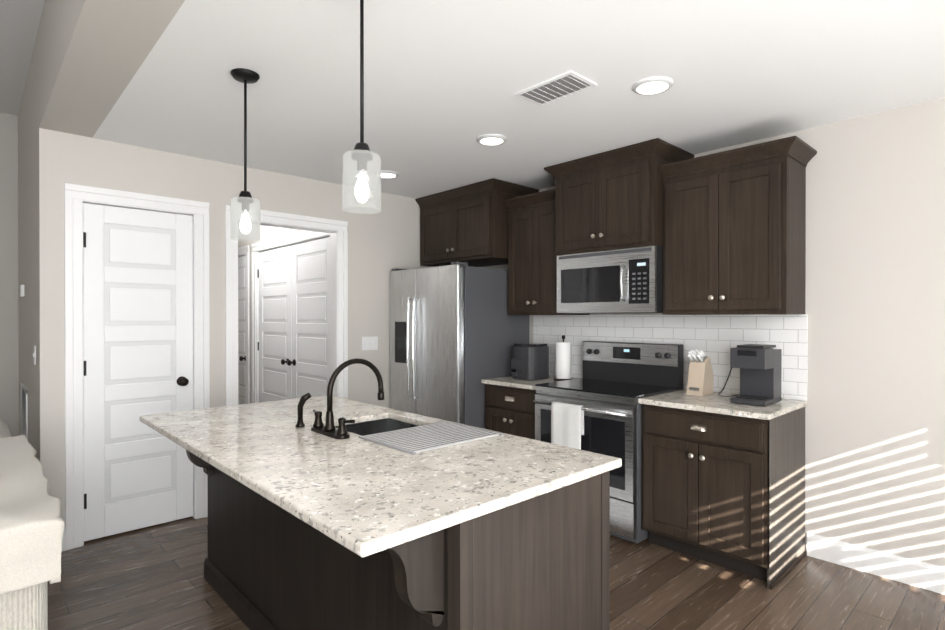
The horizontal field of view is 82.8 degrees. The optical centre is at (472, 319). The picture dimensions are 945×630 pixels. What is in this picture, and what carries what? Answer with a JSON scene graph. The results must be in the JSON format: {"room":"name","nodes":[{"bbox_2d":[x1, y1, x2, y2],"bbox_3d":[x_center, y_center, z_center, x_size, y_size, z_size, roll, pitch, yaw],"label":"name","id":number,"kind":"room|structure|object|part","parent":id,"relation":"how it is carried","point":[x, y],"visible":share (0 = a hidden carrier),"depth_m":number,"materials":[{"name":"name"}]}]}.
{"room":"kitchen","nodes":[
{"label":"kitchen","id":0,"kind":"room"},
{"bbox_2d":[0,112,18,436],"bbox_3d":[-5.381,-0.213,3.056,4.260,3.150,0.120,0,0,-43],"label":"wall","id":1,"kind":"structure","parent":0,"point":[9,379],"depth_m":4.43,"materials":[{"name":"grey paint"}]},
{"bbox_2d":[0,0,44,115],"bbox_3d":[-2.780,-1.728,0.198,4.360,0.100,7.600,0,0,-43],"label":"ceiling","id":2,"kind":"structure","parent":0,"point":[19,22],"depth_m":3.31,"materials":[{"name":"white paint"}]},
{"bbox_2d":[18,0,184,458],"bbox_3d":[-1.661,-0.210,2.380,0.250,3.150,9.050,0,0,-43],"label":"wall","id":3,"kind":"structure","parent":0,"point":[92,55],"depth_m":2.67,"materials":[{"name":"grey paint"}]},
{"bbox_2d":[20,285,23,296],"bbox_3d":[-3.349,-0.211,3.985,0.022,0.085,0.110,0,0,-43],"label":"thermostat","id":4,"kind":"object","parent":3,"relation":"attached to","point":[21,290],"visible":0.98,"depth_m":3.95,"materials":[{"name":"white plastic"}]},
{"bbox_2d":[20,383,27,439],"bbox_3d":[-3.317,0.719,3.962,0.011,0.440,0.580,0,0,-43],"label":"air vent","id":5,"kind":"object","parent":3,"relation":"in","point":[24,410],"visible":0.79,"depth_m":3.92,"materials":[{"name":"white plastic"}]},
{"bbox_2d":[33,346,35,364],"bbox_3d":[-2.696,0.222,3.296,0.010,0.115,0.075,0,0,-43],"label":"light switch","id":6,"kind":"object","parent":3,"relation":"attached to","point":[34,354],"visible":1,"depth_m":3.27,"materials":[{"name":"white plastic"}]},
{"bbox_2d":[37,128,431,527],"bbox_3d":[-1.339,0.128,4.225,3.240,2.460,0.138,0,0,-43],"label":"wall","id":7,"kind":"structure","parent":0,"point":[384,242],"depth_m":3.77,"materials":[{"name":"grey paint"}]},
{"bbox_2d":[61,528,65,551],"bbox_3d":[-2.439,1.297,3.119,0.114,0.130,0.014,0,0,-43],"label":"baseboard","id":8,"kind":"structure","parent":7,"relation":"attached to","point":[63,544],"depth_m":3.15,"materials":[{"name":"white wood"}]},
{"bbox_2d":[64,183,209,550],"bbox_3d":[-2.147,0.281,3.468,0.797,2.161,0.137,0,0,-43],"label":"door frame","id":9,"kind":"structure","parent":7,"relation":"attached to","point":[76,197],"depth_m":3.21,"materials":[{"name":"white wood"}]},
{"bbox_2d":[83,203,192,540],"bbox_3d":[-2.122,0.322,3.442,0.611,2.054,0.103,0,0,-43],"label":"pantry door","id":10,"kind":"structure","parent":7,"relation":"in","point":[138,311],"depth_m":3.43,"materials":[{"name":"white wood"}]},
{"bbox_2d":[362,336,377,349],"bbox_3d":[-0.876,0.207,4.580,0.160,0.115,0.010,0,0,-43],"label":"switch plate","id":11,"kind":"object","parent":7,"relation":"attached to","point":[369,343],"visible":1,"depth_m":4.58,"materials":[{"name":"white plastic"}]},
{"bbox_2d":[238,224,303,402],"bbox_3d":[-2.204,0.123,5.707,0.120,2.460,3.210,0,0,-43],"label":"wall","id":12,"kind":"structure","parent":0,"point":[268,232],"depth_m":5.81,"materials":[{"name":"grey paint"}]},
{"bbox_2d":[238,256,245,404],"bbox_3d":[-2.760,0.313,6.222,0.103,2.054,0.756,0,0,-43],"label":"hall door","id":13,"kind":"structure","parent":12,"relation":"in","point":[241,329],"depth_m":6.11,"materials":[{"name":"white wood"}]},
{"bbox_2d":[238,245,249,403],"bbox_3d":[-2.727,0.271,6.252,0.137,2.161,0.942,0,0,-43],"label":"trim","id":14,"kind":"structure","parent":12,"relation":"attached to","point":[243,251],"depth_m":5.87,"materials":[{"name":"white wood"}]},
{"bbox_2d":[257,245,291,401],"bbox_3d":[-2.032,0.315,5.444,0.103,2.054,0.807,0,0,-43],"label":"closet door","id":15,"kind":"structure","parent":12,"relation":"in","point":[275,329],"depth_m":5.44,"materials":[{"name":"white wood"}]},
{"bbox_2d":[251,230,329,402],"bbox_3d":[-1.728,0.275,5.185,0.137,2.161,1.786,0,0,-43],"label":"trim","id":16,"kind":"structure","parent":12,"relation":"attached to","point":[287,240],"depth_m":5.74,"materials":[{"name":"white wood"}]},
{"bbox_2d":[287,237,329,398],"bbox_3d":[-1.480,0.317,4.853,0.103,2.054,0.807,0,0,-43],"label":"closet door","id":17,"kind":"structure","parent":12,"relation":"in","point":[310,292],"depth_m":4.87,"materials":[{"name":"white wood"}]},
{"bbox_2d":[48,516,944,629],"bbox_3d":[-2.056,1.426,1.879,7.900,0.120,9.250,0,0,-43],"label":"floor","id":18,"kind":"structure","parent":0,"point":[149,578],"depth_m":2.65,"materials":[{"name":"brown wood"}]},
{"bbox_2d":[0,420,63,629],"bbox_3d":[-2.237,0.936,1.913,1.044,0.860,2.250,0,0,-43],"label":"sofa","id":19,"kind":"object","parent":18,"relation":"on","point":[31,527],"visible":1,"depth_m":1.43,"materials":[{"name":"fabric"}]},
{"bbox_2d":[0,435,60,527],"bbox_3d":[-1.687,0.559,1.857,0.316,0.086,1.406,0,0,-43],"label":"throw","id":20,"kind":"object","parent":19,"relation":"on","point":[26,501],"depth_m":1.68,"materials":[{"name":"beige fabric"}]},
{"bbox_2d":[0,517,63,593],"bbox_3d":[-1.284,0.617,1.313,0.452,0.183,0.072,0,0,-43],"label":"throw","id":21,"kind":"object","parent":19,"relation":"on","point":[30,547],"depth_m":1.40,"materials":[{"name":"beige fabric"}]},
{"bbox_2d":[49,517,60,583],"bbox_3d":[-1.560,0.637,1.911,0.045,0.191,1.290,0,0,-43],"label":"throw","id":22,"kind":"object","parent":19,"relation":"on","point":[54,522],"depth_m":1.44,"materials":[{"name":"beige fabric"}]},
{"bbox_2d":[139,395,621,629],"bbox_3d":[-0.564,0.920,2.240,1.025,0.890,2.060,0,0,-43],"label":"kitchen island","id":23,"kind":"object","parent":18,"relation":"on","point":[541,562],"depth_m":1.71,"materials":[{"name":"beige stone"}]},
{"bbox_3d":[-0.467,1.311,2.319,0.700,0.108,2.018,0,0,-43],"label":"moulding","id":24,"kind":"part","parent":23,"relation":"part of","materials":[{"name":"brown wood"}]},
{"bbox_2d":[295,393,310,427],"bbox_3d":[-0.746,0.399,2.362,0.060,0.150,0.060,0,0,-43],"label":"sprayer","id":25,"kind":"object","parent":23,"relation":"on","point":[301,403],"visible":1,"depth_m":2.35,"materials":[{"name":"black metal"}]},
{"bbox_2d":[311,358,383,438],"bbox_3d":[-0.505,0.321,2.299,0.296,0.306,0.333,0,0,-43],"label":"faucet","id":26,"kind":"object","parent":23,"relation":"on","point":[328,429],"visible":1,"depth_m":2.22,"materials":[{"name":"black metal"}]},
{"bbox_3d":[-0.564,0.591,2.238,1.025,0.231,2.060,0,0,-43],"label":"kitchen island top","id":27,"kind":"part","parent":23,"relation":"part of","materials":[{"name":"beige stone"}]},
{"bbox_2d":[359,421,502,454],"bbox_3d":[-0.165,0.470,2.163,0.455,0.008,0.365,0,0,-43],"label":"drying rack","id":28,"kind":"object","parent":23,"relation":"on","point":[418,439],"visible":1,"depth_m":2.13,"materials":[{"name":"grey"}]},
{"bbox_2d":[390,262,528,428],"bbox_3d":[-0.146,0.460,4.622,0.888,1.795,0.910,0,0,-43],"label":"fridge","id":29,"kind":"object","parent":18,"relation":"on","point":[457,331],"visible":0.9,"depth_m":4.26,"materials":[{"name":"grey metal"}]},
{"bbox_2d":[485,384,538,439],"bbox_3d":[0.498,0.929,4.186,0.608,0.860,0.568,0,0,-43],"label":"base cabinet","id":30,"kind":"object","parent":18,"relation":"on","point":[508,410],"depth_m":3.97,"materials":[{"name":"brown wood"}]},
{"bbox_2d":[481,375,579,389],"bbox_3d":[0.486,0.484,4.174,0.623,0.030,0.566,0,0,-43],"label":"countertop","id":31,"kind":"structure","parent":30,"relation":"on","point":[509,381],"depth_m":4.03,"materials":[{"name":"stone"}]},
{"bbox_2d":[511,343,548,379],"bbox_3d":[0.434,0.330,4.212,0.330,0.275,0.240,0,0,-43],"label":"toaster","id":32,"kind":"object","parent":31,"relation":"on","point":[529,361],"visible":1,"depth_m":4.13,"materials":[{"name":"grey plastic"}]},
{"bbox_2d":[554,335,571,380],"bbox_3d":[0.696,0.295,4.100,0.150,0.345,0.150,0,0,-43],"label":"paper towel holder","id":33,"kind":"object","parent":31,"relation":"on","point":[563,360],"visible":0.96,"depth_m":4.05,"materials":[{"name":"white paper"}]},
{"bbox_2d":[533,341,683,543],"bbox_3d":[0.907,0.765,3.649,0.691,1.190,0.766,0,0,-43],"label":"range","id":34,"kind":"object","parent":18,"relation":"on","point":[613,385],"visible":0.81,"depth_m":3.43,"materials":[{"name":"grey metal"}]},
{"bbox_2d":[551,402,583,449],"bbox_3d":[0.614,0.737,3.470,0.045,0.378,0.231,0,0,-43],"label":"hanging towel","id":35,"kind":"object","parent":34,"relation":"hanging from","point":[567,424],"visible":0.79,"depth_m":3.45,"materials":[{"name":"white fabric"}]},
{"bbox_2d":[641,404,806,589],"bbox_3d":[1.463,0.933,3.155,0.608,0.860,0.709,0,0,-43],"label":"base cabinet","id":36,"kind":"object","parent":18,"relation":"on","point":[726,491],"depth_m":2.91,"materials":[{"name":"brown wood"}]},
{"bbox_2d":[638,389,806,419],"bbox_3d":[1.456,0.487,3.137,0.623,0.030,0.718,0,0,-43],"label":"countertop","id":37,"kind":"structure","parent":36,"relation":"on","point":[715,402],"depth_m":2.98,"materials":[{"name":"stone"}]},
{"bbox_2d":[686,349,712,395],"bbox_3d":[1.415,0.328,3.349,0.186,0.285,0.100,0,0,-43],"label":"knife block","id":38,"kind":"object","parent":37,"relation":"on","point":[700,378],"visible":1,"depth_m":3.32,"materials":[{"name":"beige wood"}]},
{"bbox_2d":[718,344,781,405],"bbox_3d":[1.591,0.307,3.147,0.414,0.323,0.363,0,0,-43],"label":"coffee maker","id":39,"kind":"object","parent":37,"relation":"on","point":[759,366],"visible":1,"depth_m":2.99,"materials":[{"name":"grey plastic"}]},
{"bbox_3d":[1.599,0.344,3.279,0.223,0.248,0.180,0,0,-43],"label":"cord","id":40,"kind":"part","parent":39,"relation":"part of","materials":[{"name":"black plastic"}]},
{"bbox_2d":[92,0,944,198],"bbox_3d":[0.660,-1.145,2.268,2.990,0.100,5.720,0,0,-43],"label":"ceiling","id":41,"kind":"structure","parent":0,"point":[445,81],"depth_m":2.44,"materials":[{"name":"white paint"}]},
{"bbox_2d":[230,68,259,241],"bbox_3d":[-1.016,-0.725,2.399,0.124,0.740,0.124,0,0,-43],"label":"pendant light","id":42,"kind":"object","parent":41,"relation":"hanging from","point":[245,77],"visible":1,"depth_m":2.39,"materials":[{"name":"clear glass"}]},
{"bbox_3d":[-1.016,-0.445,2.400,0.124,0.180,0.124,0,0,-43],"label":"glass","id":43,"kind":"part","parent":42,"relation":"part of","materials":[{"name":"clear glass"}]},
{"bbox_3d":[-1.016,-0.425,2.400,0.048,0.090,0.047,0,0,-43],"label":"bulb","id":44,"kind":"part","parent":42,"relation":"part of","materials":[{"name":"white glass"}]},
{"bbox_2d":[342,0,380,213],"bbox_3d":[-0.359,-0.723,1.741,0.124,0.740,0.124,0,0,-43],"label":"pendant light","id":45,"kind":"object","parent":41,"relation":"hanging from","point":[361,154],"visible":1,"depth_m":1.73,"materials":[{"name":"clear glass"}]},
{"bbox_3d":[-0.359,-0.443,1.742,0.124,0.180,0.124,0,0,-43],"label":"glass","id":46,"kind":"part","parent":45,"relation":"part of","materials":[{"name":"clear glass"}]},
{"bbox_3d":[-0.359,-0.423,1.742,0.048,0.090,0.047,0,0,-43],"label":"bulb","id":47,"kind":"part","parent":45,"relation":"part of","materials":[{"name":"white glass"}]},
{"bbox_2d":[374,170,398,177],"bbox_3d":[-0.650,-1.093,4.056,0.184,0.016,0.184,0,0,-43],"label":"recessed light","id":48,"kind":"object","parent":41,"relation":"in","point":[387,174],"visible":0.73,"depth_m":4.02,"materials":[{"name":"grey"}]},
{"bbox_2d":[476,134,506,145],"bbox_3d":[0.116,-1.090,3.266,0.184,0.016,0.184,0,0,-43],"label":"recessed light","id":49,"kind":"object","parent":41,"relation":"in","point":[491,139],"visible":1,"depth_m":3.23,"materials":[{"name":"grey plastic"}]},
{"bbox_2d":[514,70,596,105],"bbox_3d":[0.390,-1.085,2.549,0.200,0.021,0.340,0,0,-43],"label":"ceiling vent","id":50,"kind":"object","parent":41,"relation":"in","point":[563,85],"visible":0.96,"depth_m":2.53,"materials":[{"name":"white plastic"}]},
{"bbox_2d":[632,76,672,94],"bbox_3d":[0.841,-1.087,2.506,0.184,0.016,0.184,0,0,-43],"label":"recessed light","id":51,"kind":"object","parent":41,"relation":"in","point":[653,85],"visible":0.92,"depth_m":2.48,"materials":[{"name":"grey plastic"}]},
{"bbox_2d":[481,98,944,567],"bbox_3d":[0.706,-0.217,4.512,0.140,3.150,9.170,0,0,-43],"label":"wall","id":52,"kind":"structure","parent":0,"point":[875,312],"depth_m":2.86,"materials":[{"name":"grey paint"}]},
{"bbox_2d":[415,179,534,266],"bbox_3d":[0.014,-0.796,4.764,0.518,0.606,0.946,0,0,-43],"label":"upper cabinet","id":53,"kind":"object","parent":52,"relation":"attached to","point":[468,223],"depth_m":4.48,"materials":[{"name":"brown wood"}]},
{"bbox_3d":[0.020,-0.836,4.731,0.552,0.526,1.002,0,0,-43],"label":"wall cab crown","id":54,"kind":"part","parent":53,"relation":"part of","materials":[{"name":"brown wood"}]},
{"bbox_2d":[503,190,589,314],"bbox_3d":[0.594,-0.497,4.269,0.347,0.931,0.570,0,0,-43],"label":"upper cabinet","id":55,"kind":"object","parent":52,"relation":"attached to","point":[532,272],"depth_m":4.17,"materials":[{"name":"brown wood"}]},
{"bbox_3d":[0.462,-0.537,4.145,0.056,0.851,0.569,0,0,-43],"label":"wall cab crown","id":56,"kind":"part","parent":55,"relation":"part of","materials":[{"name":"brown wood"}]},
{"bbox_2d":[551,139,690,258],"bbox_3d":[1.011,-0.778,3.741,0.458,0.636,0.770,0,0,-43],"label":"upper cabinet","id":57,"kind":"object","parent":52,"relation":"attached to","point":[613,199],"depth_m":3.52,"materials":[{"name":"brown wood"}]},
{"bbox_2d":[557,246,662,313],"bbox_3d":[1.007,-0.249,3.740,0.468,0.419,0.764,0,0,-43],"label":"microwave","id":58,"kind":"object","parent":57,"relation":"attached to","point":[625,281],"visible":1,"depth_m":3.56,"materials":[{"name":"silver plastic"}]},
{"bbox_3d":[0.855,-0.283,3.597,0.051,0.336,0.724,0,0,-43],"label":"microwave handle","id":59,"kind":"part","parent":58,"relation":"part of","materials":[{"name":"silver metal"}]},
{"bbox_3d":[0.998,-0.818,3.729,0.492,0.556,0.882,0,0,-43],"label":"wall cab crown","id":60,"kind":"part","parent":57,"relation":"part of","materials":[{"name":"brown wood"}]},
{"bbox_2d":[533,314,807,400],"bbox_3d":[1.228,0.220,3.845,0.010,0.498,2.060,0,0,-43],"label":"tile backsplash","id":61,"kind":"structure","parent":52,"relation":"attached to","point":[714,338],"depth_m":3.52,"materials":[{"name":"white tile"}]},
{"bbox_2d":[663,137,810,314],"bbox_3d":[1.558,-0.494,3.239,0.347,0.931,0.709,0,0,-43],"label":"upper cabinet","id":62,"kind":"object","parent":52,"relation":"attached to","point":[726,230],"depth_m":3.06,"materials":[{"name":"brown wood"}]},
{"bbox_3d":[1.564,-0.534,3.207,0.382,0.851,0.765,0,0,-43],"label":"wall cab crown","id":63,"kind":"part","parent":62,"relation":"part of","materials":[{"name":"brown wood"}]},
{"bbox_2d":[807,532,944,594],"bbox_3d":[2.815,1.300,2.149,0.014,0.130,2.586,0,0,-43],"label":"baseboard","id":64,"kind":"structure","parent":52,"relation":"attached to","point":[919,574],"depth_m":2.85,"materials":[{"name":"white"}]}
]}

